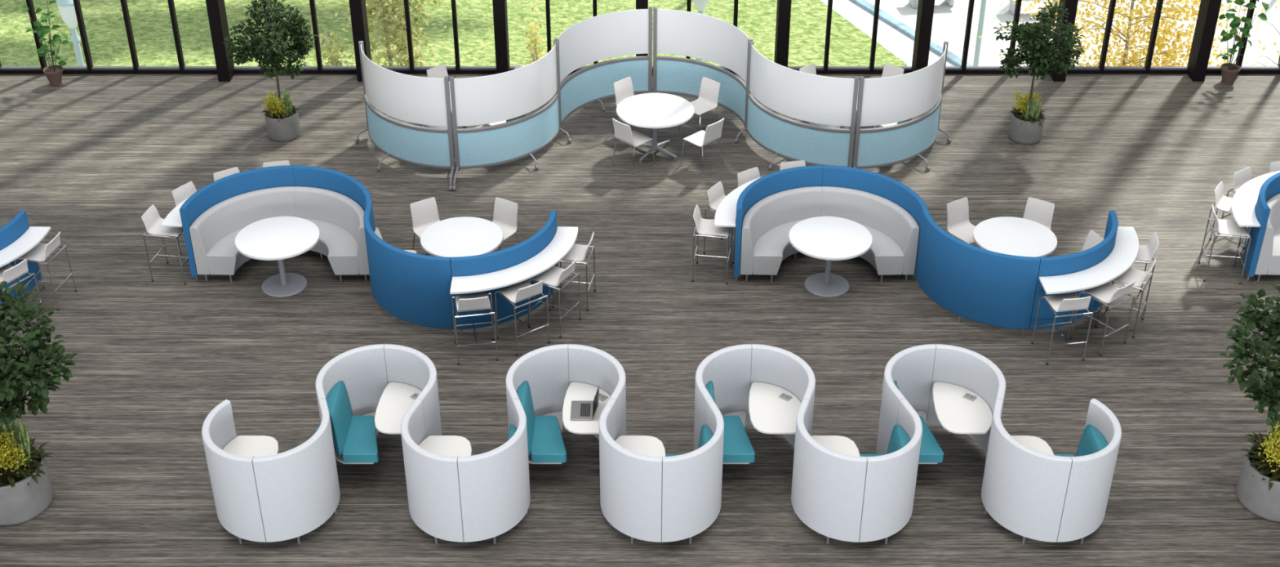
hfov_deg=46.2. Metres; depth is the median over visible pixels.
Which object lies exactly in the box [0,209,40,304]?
wall
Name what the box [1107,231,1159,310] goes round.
bar stool
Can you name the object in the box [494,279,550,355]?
bar stool
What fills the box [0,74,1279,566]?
floor
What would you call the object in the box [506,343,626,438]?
screen
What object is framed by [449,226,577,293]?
countertop
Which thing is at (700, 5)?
street lamp
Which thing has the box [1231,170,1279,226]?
countertop
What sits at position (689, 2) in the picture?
window
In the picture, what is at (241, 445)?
table
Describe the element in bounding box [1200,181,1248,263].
bar stool
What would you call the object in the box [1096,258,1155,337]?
bar stool
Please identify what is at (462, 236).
round table
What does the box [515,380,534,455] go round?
cushion
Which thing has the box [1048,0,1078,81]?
post
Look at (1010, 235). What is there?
round table
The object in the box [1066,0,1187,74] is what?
window
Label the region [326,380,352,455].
cushion
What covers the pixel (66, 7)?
street lamp
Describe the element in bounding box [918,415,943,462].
seat cushion
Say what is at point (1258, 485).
potted tree
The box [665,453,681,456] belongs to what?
seat cushion
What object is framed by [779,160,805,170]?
bar stool
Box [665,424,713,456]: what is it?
lounge chair
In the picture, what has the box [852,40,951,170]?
screen
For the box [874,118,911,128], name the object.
shell chair
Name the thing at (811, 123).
shell chair
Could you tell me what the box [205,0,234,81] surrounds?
post
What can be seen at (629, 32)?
screen
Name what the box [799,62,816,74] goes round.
shell chair
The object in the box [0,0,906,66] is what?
lawn
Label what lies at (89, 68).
window
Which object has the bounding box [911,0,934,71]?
post
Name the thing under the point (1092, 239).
shell chair
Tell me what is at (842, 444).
table
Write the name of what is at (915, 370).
screen
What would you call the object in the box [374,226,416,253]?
shell chair
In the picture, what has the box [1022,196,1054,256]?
shell chair
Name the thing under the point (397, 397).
table
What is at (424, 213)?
shell chair
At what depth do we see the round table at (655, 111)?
22.72 m
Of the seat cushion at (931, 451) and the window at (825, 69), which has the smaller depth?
the seat cushion at (931, 451)
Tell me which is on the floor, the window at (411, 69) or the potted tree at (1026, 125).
the potted tree at (1026, 125)
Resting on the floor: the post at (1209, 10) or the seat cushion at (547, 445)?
the post at (1209, 10)
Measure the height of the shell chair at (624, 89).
0.821 m
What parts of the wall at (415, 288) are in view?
panel, panel, panel, panel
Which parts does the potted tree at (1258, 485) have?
planter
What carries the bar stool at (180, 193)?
on the floor
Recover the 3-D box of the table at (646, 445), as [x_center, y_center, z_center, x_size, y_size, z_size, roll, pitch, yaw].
[-0.035,1.973,15.589,0.609,0.316,0.921,0,32,0]
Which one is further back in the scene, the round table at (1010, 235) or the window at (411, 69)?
the window at (411, 69)
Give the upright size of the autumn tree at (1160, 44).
11.178 m
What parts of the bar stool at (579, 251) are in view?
leg, seat, seat frame, leg, backrest, leg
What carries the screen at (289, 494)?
on the floor
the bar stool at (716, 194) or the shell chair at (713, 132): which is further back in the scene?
the shell chair at (713, 132)
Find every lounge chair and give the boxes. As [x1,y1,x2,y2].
[326,380,379,463]
[471,424,516,455]
[515,380,566,463]
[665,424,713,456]
[705,380,755,463]
[859,423,910,456]
[893,380,943,463]
[1053,423,1108,456]
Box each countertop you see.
[0,226,50,266]
[160,196,189,226]
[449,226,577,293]
[714,177,759,226]
[1039,226,1138,293]
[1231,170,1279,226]
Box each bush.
[313,25,352,66]
[524,0,546,65]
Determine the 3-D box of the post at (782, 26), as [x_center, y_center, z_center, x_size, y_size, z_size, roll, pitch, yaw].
[2.386,-8.857,22.218,0.200,12.580,0.380,0,32,0]
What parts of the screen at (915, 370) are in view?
panel, panel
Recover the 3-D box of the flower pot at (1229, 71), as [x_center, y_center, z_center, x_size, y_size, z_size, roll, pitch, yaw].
[9.930,-3.521,25.279,0.326,0.284,0.326,0,32,0]
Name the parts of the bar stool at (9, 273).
seat, backrest, seat frame, leg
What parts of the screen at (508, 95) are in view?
post, whiteboard panel, rail, fabric panel, rail, post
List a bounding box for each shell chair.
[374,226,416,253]
[409,196,439,255]
[422,124,457,128]
[426,63,448,78]
[488,114,525,125]
[492,196,519,249]
[515,63,533,112]
[611,118,655,176]
[612,76,634,132]
[678,76,719,133]
[680,118,724,176]
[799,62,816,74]
[808,121,844,128]
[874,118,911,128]
[881,62,903,77]
[946,196,975,244]
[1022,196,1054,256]
[1081,229,1103,250]
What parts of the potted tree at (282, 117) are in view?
planter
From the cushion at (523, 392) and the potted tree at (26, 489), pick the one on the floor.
the potted tree at (26, 489)
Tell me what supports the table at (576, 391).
attached to the screen at (548, 371)
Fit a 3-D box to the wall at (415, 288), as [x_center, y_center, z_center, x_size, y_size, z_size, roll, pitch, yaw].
[-3.500,-0.473,19.568,4.716,1.120,1.663,11,34,17]
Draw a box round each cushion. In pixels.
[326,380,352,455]
[342,415,378,462]
[507,424,516,439]
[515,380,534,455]
[530,415,566,462]
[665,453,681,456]
[697,424,713,448]
[705,380,715,403]
[722,415,755,462]
[859,453,884,456]
[886,423,910,453]
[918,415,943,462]
[1053,453,1074,456]
[1075,423,1108,456]
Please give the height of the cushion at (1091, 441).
0.492 m
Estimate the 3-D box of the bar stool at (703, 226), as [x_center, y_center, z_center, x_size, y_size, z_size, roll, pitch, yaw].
[0.953,-0.534,19.837,0.498,0.942,0.498,5,32,8]
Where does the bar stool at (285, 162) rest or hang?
on the floor
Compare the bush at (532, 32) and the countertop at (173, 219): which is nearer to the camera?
the countertop at (173, 219)
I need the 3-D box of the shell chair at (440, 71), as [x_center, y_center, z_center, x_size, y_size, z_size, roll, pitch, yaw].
[-3.080,-3.007,23.939,0.523,0.821,0.472,28,41,37]
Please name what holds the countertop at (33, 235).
attached to the wall at (15, 228)
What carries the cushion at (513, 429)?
on the lounge chair at (513, 429)
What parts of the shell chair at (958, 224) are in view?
backrest, seat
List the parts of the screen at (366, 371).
panel, panel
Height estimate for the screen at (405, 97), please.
1.598 m
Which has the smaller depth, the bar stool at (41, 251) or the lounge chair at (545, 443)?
the lounge chair at (545, 443)
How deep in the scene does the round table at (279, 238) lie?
19.51 m
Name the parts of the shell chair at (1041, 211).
backrest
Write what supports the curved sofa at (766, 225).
on the floor
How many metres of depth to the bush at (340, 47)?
28.24 m
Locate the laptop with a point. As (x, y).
(580, 410)
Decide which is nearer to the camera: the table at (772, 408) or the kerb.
the table at (772, 408)
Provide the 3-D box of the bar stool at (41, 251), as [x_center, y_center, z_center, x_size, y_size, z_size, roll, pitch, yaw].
[-7.664,-0.195,19.290,0.498,0.942,0.498,5,32,8]
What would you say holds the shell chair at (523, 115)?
on the floor
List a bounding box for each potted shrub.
[21,0,70,86]
[1217,0,1268,84]
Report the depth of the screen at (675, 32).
24.02 m
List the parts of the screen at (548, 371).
panel, panel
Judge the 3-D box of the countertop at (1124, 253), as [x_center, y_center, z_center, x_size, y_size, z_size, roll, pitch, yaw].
[5.707,-0.245,18.653,0.673,0.067,2.172,28,41,37]
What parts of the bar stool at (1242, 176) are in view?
leg, seat, backrest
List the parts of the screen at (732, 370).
panel, panel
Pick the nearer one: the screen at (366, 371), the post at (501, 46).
the screen at (366, 371)
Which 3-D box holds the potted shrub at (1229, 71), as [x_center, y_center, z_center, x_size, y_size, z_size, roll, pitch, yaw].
[9.996,-4.115,24.953,0.820,1.637,0.402,0,32,0]
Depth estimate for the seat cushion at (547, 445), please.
16.25 m
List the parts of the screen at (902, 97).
post, rail, fabric panel, rail, whiteboard panel, post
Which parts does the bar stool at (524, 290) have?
leg, leg, seat, seat frame, leg, backrest, leg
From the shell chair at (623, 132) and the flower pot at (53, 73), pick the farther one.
the flower pot at (53, 73)
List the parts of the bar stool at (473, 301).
leg, leg, seat, seat frame, backrest, leg, leg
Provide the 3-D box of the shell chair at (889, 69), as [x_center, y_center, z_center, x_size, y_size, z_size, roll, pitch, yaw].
[3.890,-3.028,23.973,0.472,0.821,0.523,28,41,37]
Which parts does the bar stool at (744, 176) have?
backrest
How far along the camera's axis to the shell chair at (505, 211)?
20.17 m
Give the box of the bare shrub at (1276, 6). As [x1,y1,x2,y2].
[1246,0,1279,66]
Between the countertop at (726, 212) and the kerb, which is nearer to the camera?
the countertop at (726, 212)
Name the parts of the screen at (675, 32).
post, rail, rail, fabric panel, whiteboard panel, post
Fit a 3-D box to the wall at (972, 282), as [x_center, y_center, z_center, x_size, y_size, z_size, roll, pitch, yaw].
[3.670,-0.473,19.568,4.716,1.120,1.663,11,34,17]
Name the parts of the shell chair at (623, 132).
leg, backrest, leg, seat, leg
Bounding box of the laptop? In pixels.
[570,385,599,420]
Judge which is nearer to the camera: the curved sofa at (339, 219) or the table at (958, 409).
the table at (958, 409)
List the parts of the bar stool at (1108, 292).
leg, leg, leg, seat, seat frame, backrest, leg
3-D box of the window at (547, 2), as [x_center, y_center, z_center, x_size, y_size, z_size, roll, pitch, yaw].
[-1.145,-5.976,24.193,2.154,5.600,0.120,0,32,0]
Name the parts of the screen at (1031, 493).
leg, panel, panel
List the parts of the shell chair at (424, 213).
backrest, seat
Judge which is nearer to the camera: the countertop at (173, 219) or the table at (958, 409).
the table at (958, 409)
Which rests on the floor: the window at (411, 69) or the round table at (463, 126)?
the round table at (463, 126)
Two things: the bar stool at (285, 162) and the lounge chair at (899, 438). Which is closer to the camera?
the lounge chair at (899, 438)
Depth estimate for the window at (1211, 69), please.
25.60 m
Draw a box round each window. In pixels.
[0,0,217,74]
[233,0,356,74]
[381,0,496,74]
[509,0,597,74]
[652,0,737,74]
[787,0,911,74]
[944,0,1049,74]
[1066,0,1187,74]
[1205,0,1279,74]
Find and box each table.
[222,435,278,456]
[235,216,319,297]
[374,381,422,433]
[418,435,471,456]
[420,216,502,257]
[448,80,482,141]
[562,382,611,439]
[614,435,666,456]
[616,93,693,162]
[748,381,800,447]
[788,216,872,297]
[811,435,860,456]
[840,80,859,137]
[932,381,992,448]
[973,216,1057,257]
[1010,435,1053,454]
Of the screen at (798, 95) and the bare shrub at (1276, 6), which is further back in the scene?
the bare shrub at (1276, 6)
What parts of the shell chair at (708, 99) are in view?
seat, backrest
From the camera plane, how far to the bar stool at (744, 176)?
20.62 m
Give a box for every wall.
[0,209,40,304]
[179,164,558,334]
[733,164,1118,334]
[1243,172,1279,280]
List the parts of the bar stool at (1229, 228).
leg, leg, backrest, seat frame, seat, leg, leg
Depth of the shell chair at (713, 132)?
22.38 m
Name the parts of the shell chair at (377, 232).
backrest, seat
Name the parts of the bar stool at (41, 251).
leg, seat, seat frame, leg, backrest, leg, leg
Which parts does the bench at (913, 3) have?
leg, leg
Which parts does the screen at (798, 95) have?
post, rail, fabric panel, rail, whiteboard panel, post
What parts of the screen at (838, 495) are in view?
panel, panel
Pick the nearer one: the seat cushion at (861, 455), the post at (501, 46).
the seat cushion at (861, 455)
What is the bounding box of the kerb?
[850,0,973,66]
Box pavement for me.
[820,0,1279,66]
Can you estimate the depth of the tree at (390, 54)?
28.76 m
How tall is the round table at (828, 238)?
0.743 m
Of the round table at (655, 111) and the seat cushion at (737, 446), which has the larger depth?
the round table at (655, 111)
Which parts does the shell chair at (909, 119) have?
seat, backrest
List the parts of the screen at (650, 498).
panel, panel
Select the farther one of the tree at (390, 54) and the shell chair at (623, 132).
the tree at (390, 54)
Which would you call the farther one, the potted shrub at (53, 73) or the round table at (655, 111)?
the potted shrub at (53, 73)
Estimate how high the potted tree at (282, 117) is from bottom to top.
2.249 m
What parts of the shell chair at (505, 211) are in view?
seat, backrest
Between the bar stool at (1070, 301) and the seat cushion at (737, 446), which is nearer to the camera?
the seat cushion at (737, 446)
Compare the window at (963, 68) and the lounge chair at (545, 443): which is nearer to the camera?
the lounge chair at (545, 443)
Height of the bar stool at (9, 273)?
0.942 m
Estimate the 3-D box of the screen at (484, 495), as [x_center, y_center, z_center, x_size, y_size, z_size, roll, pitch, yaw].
[-1.805,1.976,15.562,1.282,1.180,1.045,0,32,0]
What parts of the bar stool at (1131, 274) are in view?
leg, seat, seat frame, leg, leg, backrest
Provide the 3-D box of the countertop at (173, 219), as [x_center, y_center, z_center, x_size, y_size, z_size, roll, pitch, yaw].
[-5.537,-1.191,20.180,0.673,0.067,2.172,28,41,37]
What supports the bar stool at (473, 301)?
on the floor
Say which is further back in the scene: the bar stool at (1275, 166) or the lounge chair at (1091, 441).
the bar stool at (1275, 166)
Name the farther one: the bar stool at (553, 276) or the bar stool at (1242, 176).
the bar stool at (1242, 176)
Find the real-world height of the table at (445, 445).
0.316 m
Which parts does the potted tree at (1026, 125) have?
planter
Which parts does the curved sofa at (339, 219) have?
seat, backrest, backrest, seat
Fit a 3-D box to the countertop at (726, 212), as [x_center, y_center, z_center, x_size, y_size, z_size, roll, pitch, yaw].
[1.633,-1.191,20.180,0.673,0.067,2.172,28,41,37]
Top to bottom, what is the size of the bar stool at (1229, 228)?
0.942 m
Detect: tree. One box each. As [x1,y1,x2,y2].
[0,280,77,524]
[222,0,317,142]
[324,0,445,66]
[978,0,1279,66]
[992,0,1084,144]
[1219,284,1279,521]
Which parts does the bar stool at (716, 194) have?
leg, backrest, seat, leg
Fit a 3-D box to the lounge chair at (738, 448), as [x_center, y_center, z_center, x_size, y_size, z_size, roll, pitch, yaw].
[0.955,1.572,16.469,0.563,0.912,0.953,0,32,0]
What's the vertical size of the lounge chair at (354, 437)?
0.912 m
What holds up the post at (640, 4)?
on the floor
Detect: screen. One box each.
[201,398,340,543]
[315,342,442,437]
[355,40,455,190]
[400,398,530,543]
[448,40,571,190]
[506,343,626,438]
[554,6,652,128]
[599,398,724,543]
[653,6,752,128]
[693,342,815,449]
[734,40,858,169]
[791,398,922,543]
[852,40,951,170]
[875,342,1005,461]
[981,398,1121,543]
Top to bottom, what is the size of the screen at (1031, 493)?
1.180 m
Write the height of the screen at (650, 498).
1.180 m
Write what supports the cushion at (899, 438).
on the lounge chair at (899, 438)
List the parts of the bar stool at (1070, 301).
leg, leg, seat, seat frame, leg, backrest, leg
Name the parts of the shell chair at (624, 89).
backrest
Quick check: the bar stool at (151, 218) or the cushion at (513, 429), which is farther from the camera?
the bar stool at (151, 218)
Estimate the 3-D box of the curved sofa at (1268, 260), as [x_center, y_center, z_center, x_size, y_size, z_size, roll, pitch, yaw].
[9.270,-0.666,20.141,2.304,0.845,1.166,0,32,0]
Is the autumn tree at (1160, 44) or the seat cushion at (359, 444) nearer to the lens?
the seat cushion at (359, 444)
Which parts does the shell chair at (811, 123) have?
backrest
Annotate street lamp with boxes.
[56,0,84,66]
[692,0,708,61]
[973,0,986,66]
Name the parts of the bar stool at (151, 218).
leg, backrest, seat frame, seat, leg, leg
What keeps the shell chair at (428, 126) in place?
on the floor
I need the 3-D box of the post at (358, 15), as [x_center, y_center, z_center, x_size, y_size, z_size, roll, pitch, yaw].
[-4.676,-8.857,22.218,0.200,12.580,0.380,0,32,0]
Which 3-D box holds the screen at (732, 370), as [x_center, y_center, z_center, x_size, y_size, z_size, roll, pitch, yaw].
[1.232,1.436,16.433,1.282,1.180,1.045,0,32,0]
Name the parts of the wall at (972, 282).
panel, panel, panel, panel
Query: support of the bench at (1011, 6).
on the pavement
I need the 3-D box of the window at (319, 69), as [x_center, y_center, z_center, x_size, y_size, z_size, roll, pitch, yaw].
[-5.853,-5.976,24.193,2.154,5.600,0.120,0,32,0]
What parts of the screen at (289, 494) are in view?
panel, panel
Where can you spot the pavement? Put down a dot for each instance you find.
(948, 23)
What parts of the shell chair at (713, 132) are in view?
leg, seat, leg, backrest, leg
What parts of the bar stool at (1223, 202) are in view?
leg, backrest, seat frame, seat, leg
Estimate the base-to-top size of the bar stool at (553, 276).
0.942 m
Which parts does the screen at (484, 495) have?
panel, panel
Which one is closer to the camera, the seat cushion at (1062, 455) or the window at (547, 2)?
the seat cushion at (1062, 455)
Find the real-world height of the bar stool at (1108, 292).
0.942 m
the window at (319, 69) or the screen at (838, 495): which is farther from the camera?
the window at (319, 69)
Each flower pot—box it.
[42,64,63,86]
[1220,62,1240,84]
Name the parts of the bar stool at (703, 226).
leg, backrest, leg, seat frame, seat, leg, leg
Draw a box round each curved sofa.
[189,186,369,281]
[740,186,919,281]
[1254,193,1279,280]
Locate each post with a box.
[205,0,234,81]
[348,0,371,81]
[492,0,510,73]
[635,0,648,56]
[773,0,791,67]
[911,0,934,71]
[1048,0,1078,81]
[1186,0,1222,81]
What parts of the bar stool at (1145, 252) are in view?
seat frame, seat, leg, leg, backrest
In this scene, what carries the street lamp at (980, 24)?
on the pavement
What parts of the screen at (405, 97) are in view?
post, whiteboard panel, rail, fabric panel, rail, post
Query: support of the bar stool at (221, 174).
on the floor
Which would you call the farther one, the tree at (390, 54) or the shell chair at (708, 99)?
the tree at (390, 54)
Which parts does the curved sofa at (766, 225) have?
seat, backrest, backrest, seat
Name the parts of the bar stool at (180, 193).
leg, backrest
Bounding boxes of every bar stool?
[0,258,44,335]
[13,231,77,311]
[141,204,188,284]
[171,181,196,253]
[213,166,239,181]
[262,160,289,167]
[451,292,497,364]
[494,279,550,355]
[528,258,581,337]
[551,231,595,311]
[691,204,732,284]
[703,181,735,263]
[732,166,759,234]
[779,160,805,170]
[1031,292,1093,364]
[1070,280,1135,355]
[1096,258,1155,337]
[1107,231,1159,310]
[1197,204,1251,284]
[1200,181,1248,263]
[1217,166,1251,248]
[1269,161,1279,173]
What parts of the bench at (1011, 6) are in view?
leg, seat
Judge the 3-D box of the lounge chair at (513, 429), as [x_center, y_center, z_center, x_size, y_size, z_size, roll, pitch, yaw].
[-1.527,2.068,15.668,0.563,0.912,0.953,0,32,0]
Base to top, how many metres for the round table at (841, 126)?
0.743 m
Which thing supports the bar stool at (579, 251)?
on the floor
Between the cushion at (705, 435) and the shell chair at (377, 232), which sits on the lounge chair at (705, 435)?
the cushion at (705, 435)
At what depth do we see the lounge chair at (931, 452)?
16.17 m
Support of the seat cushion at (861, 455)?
on the lounge chair at (899, 438)
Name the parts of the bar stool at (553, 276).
leg, leg, seat, seat frame, leg, backrest, leg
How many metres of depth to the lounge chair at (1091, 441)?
15.67 m
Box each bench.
[908,0,954,8]
[1008,0,1058,15]
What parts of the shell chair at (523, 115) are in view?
seat, backrest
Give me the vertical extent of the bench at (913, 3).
0.480 m
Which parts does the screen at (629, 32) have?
post, whiteboard panel, rail, fabric panel, rail, post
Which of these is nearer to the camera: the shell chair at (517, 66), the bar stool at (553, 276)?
the bar stool at (553, 276)
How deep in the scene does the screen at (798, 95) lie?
22.27 m
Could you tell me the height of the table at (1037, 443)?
0.316 m
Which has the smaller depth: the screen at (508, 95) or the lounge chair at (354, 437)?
the lounge chair at (354, 437)
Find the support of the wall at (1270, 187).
on the floor
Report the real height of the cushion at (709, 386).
0.492 m
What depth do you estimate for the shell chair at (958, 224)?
20.15 m

